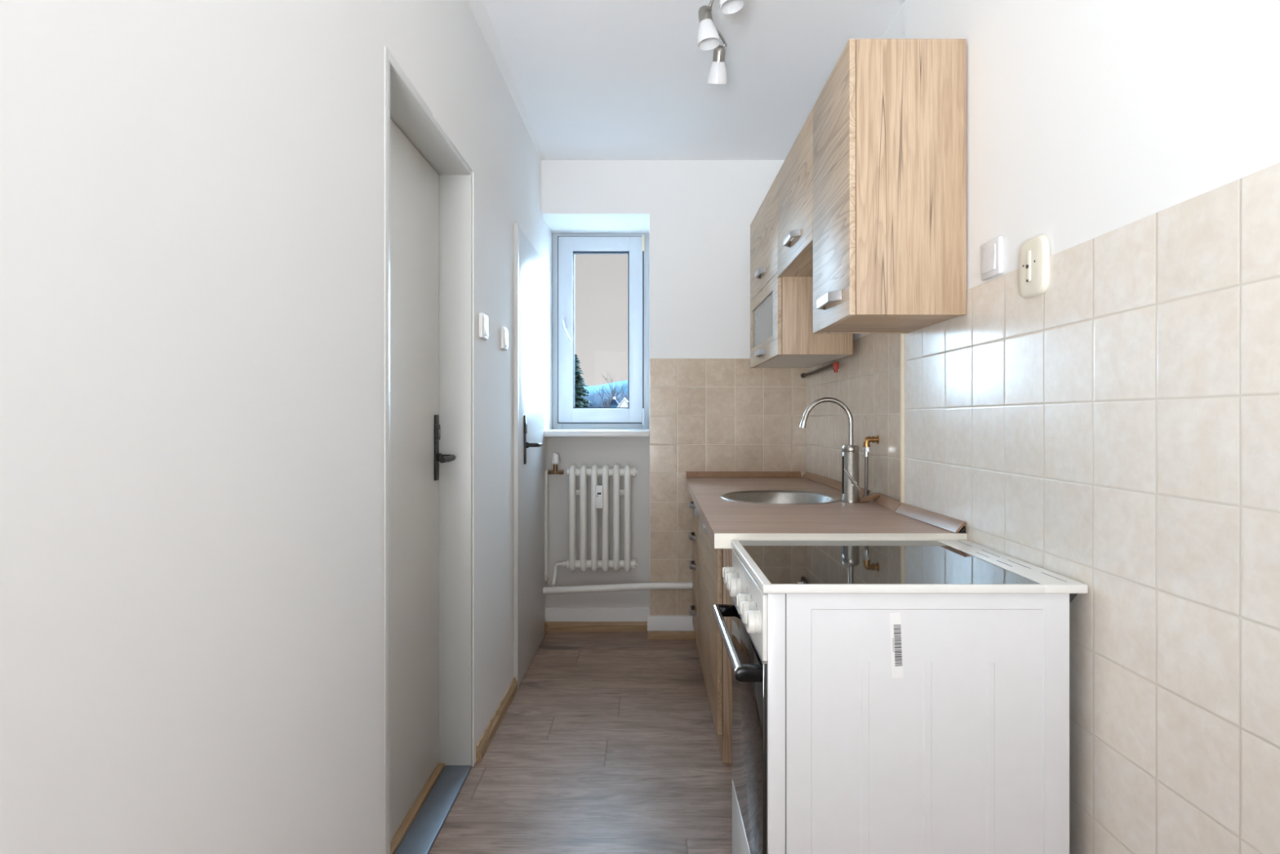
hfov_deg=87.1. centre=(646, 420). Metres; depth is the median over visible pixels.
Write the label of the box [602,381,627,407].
bare tree
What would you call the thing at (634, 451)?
wall niche
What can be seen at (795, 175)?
upper cabinet
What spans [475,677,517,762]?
baseboard
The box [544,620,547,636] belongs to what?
baseboard
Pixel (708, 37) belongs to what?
ceiling lamp
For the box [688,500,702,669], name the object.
base cabinet
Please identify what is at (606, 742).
floor
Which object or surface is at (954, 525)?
trim
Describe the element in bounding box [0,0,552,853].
wall
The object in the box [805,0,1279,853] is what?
wall
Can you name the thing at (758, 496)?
sink
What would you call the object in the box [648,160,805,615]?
wall
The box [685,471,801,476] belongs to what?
trim
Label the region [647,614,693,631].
trim
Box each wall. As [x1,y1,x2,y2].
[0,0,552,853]
[541,160,649,234]
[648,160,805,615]
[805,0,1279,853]
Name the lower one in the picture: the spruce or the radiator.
the radiator
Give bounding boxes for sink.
[720,489,841,504]
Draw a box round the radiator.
[547,453,637,571]
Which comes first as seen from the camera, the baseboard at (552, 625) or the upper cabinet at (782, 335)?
the upper cabinet at (782, 335)
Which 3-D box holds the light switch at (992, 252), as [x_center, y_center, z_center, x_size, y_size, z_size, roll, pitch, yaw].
[0.813,-0.380,1.588,0.018,0.086,0.086,0,0,0]
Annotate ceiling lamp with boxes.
[697,0,744,84]
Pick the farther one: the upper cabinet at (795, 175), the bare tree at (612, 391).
the bare tree at (612, 391)
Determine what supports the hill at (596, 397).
on the ground
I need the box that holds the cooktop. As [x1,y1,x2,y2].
[730,539,1088,593]
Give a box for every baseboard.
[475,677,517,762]
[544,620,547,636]
[546,621,647,631]
[647,631,695,639]
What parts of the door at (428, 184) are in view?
panel, handle plate, lever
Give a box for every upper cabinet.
[750,173,853,368]
[777,108,813,276]
[813,39,966,333]
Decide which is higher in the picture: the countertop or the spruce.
the spruce
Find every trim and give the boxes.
[545,607,649,621]
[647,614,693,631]
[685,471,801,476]
[801,471,869,497]
[872,493,966,533]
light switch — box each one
[479,312,488,340]
[501,326,508,350]
[981,236,1003,280]
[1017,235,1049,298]
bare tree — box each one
[593,370,627,407]
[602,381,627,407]
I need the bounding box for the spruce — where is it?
[574,354,591,407]
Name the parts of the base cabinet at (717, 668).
handle, door, handle, door, panel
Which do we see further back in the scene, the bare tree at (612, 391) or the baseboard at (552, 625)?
the bare tree at (612, 391)
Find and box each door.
[384,45,472,853]
[514,222,544,689]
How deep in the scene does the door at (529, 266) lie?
3.18 m
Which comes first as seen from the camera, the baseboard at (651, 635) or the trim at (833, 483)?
the trim at (833, 483)
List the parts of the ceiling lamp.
lamp shade, lamp shade, arm, lamp shade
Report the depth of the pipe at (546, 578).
3.65 m
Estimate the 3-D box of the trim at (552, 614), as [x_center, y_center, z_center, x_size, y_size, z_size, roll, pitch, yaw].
[-0.274,1.103,3.733,0.582,0.123,0.023,0,0,0]
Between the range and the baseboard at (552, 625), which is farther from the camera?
the baseboard at (552, 625)
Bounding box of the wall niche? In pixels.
[545,429,649,608]
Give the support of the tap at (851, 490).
on the countertop
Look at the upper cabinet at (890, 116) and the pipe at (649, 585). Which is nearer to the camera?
the upper cabinet at (890, 116)
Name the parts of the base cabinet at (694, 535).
handle, handle, handle, handle, drawer, drawer, drawer, drawer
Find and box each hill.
[581,392,627,407]
[584,380,627,393]
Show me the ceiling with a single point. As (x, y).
(593, 79)
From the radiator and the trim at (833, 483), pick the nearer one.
the trim at (833, 483)
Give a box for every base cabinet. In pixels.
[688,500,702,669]
[694,508,732,762]
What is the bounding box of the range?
[711,539,1088,853]
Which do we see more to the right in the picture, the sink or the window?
the sink
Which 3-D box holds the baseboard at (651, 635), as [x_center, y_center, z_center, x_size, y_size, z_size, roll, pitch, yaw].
[0.403,1.139,3.578,0.794,0.052,0.016,0,0,0]
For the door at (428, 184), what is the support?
in the wall at (192, 192)
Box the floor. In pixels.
[428,631,732,853]
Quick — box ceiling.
[482,0,904,159]
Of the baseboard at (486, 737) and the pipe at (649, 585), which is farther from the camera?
the pipe at (649, 585)
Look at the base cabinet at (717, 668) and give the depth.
2.38 m
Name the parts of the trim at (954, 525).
trim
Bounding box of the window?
[543,233,649,436]
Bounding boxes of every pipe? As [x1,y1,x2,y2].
[542,582,692,594]
[544,470,548,581]
[551,560,565,586]
[800,361,839,377]
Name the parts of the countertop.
trim offcut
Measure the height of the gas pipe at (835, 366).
0.046 m
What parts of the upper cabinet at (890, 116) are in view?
handle, door, panel, panel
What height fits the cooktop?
0.017 m
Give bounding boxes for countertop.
[684,476,967,548]
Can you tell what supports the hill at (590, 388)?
on the ground
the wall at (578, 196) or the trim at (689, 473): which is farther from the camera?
the wall at (578, 196)
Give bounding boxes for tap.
[800,397,861,502]
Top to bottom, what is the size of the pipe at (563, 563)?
0.115 m
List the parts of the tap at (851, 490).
spout, lever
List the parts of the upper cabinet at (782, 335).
handle, handle, door, door, panel, panel, panel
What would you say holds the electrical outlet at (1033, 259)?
attached to the wall at (1113, 429)
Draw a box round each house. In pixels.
[609,396,619,407]
[617,397,627,407]
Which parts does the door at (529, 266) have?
frame, handle plate, lever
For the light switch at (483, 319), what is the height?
0.086 m

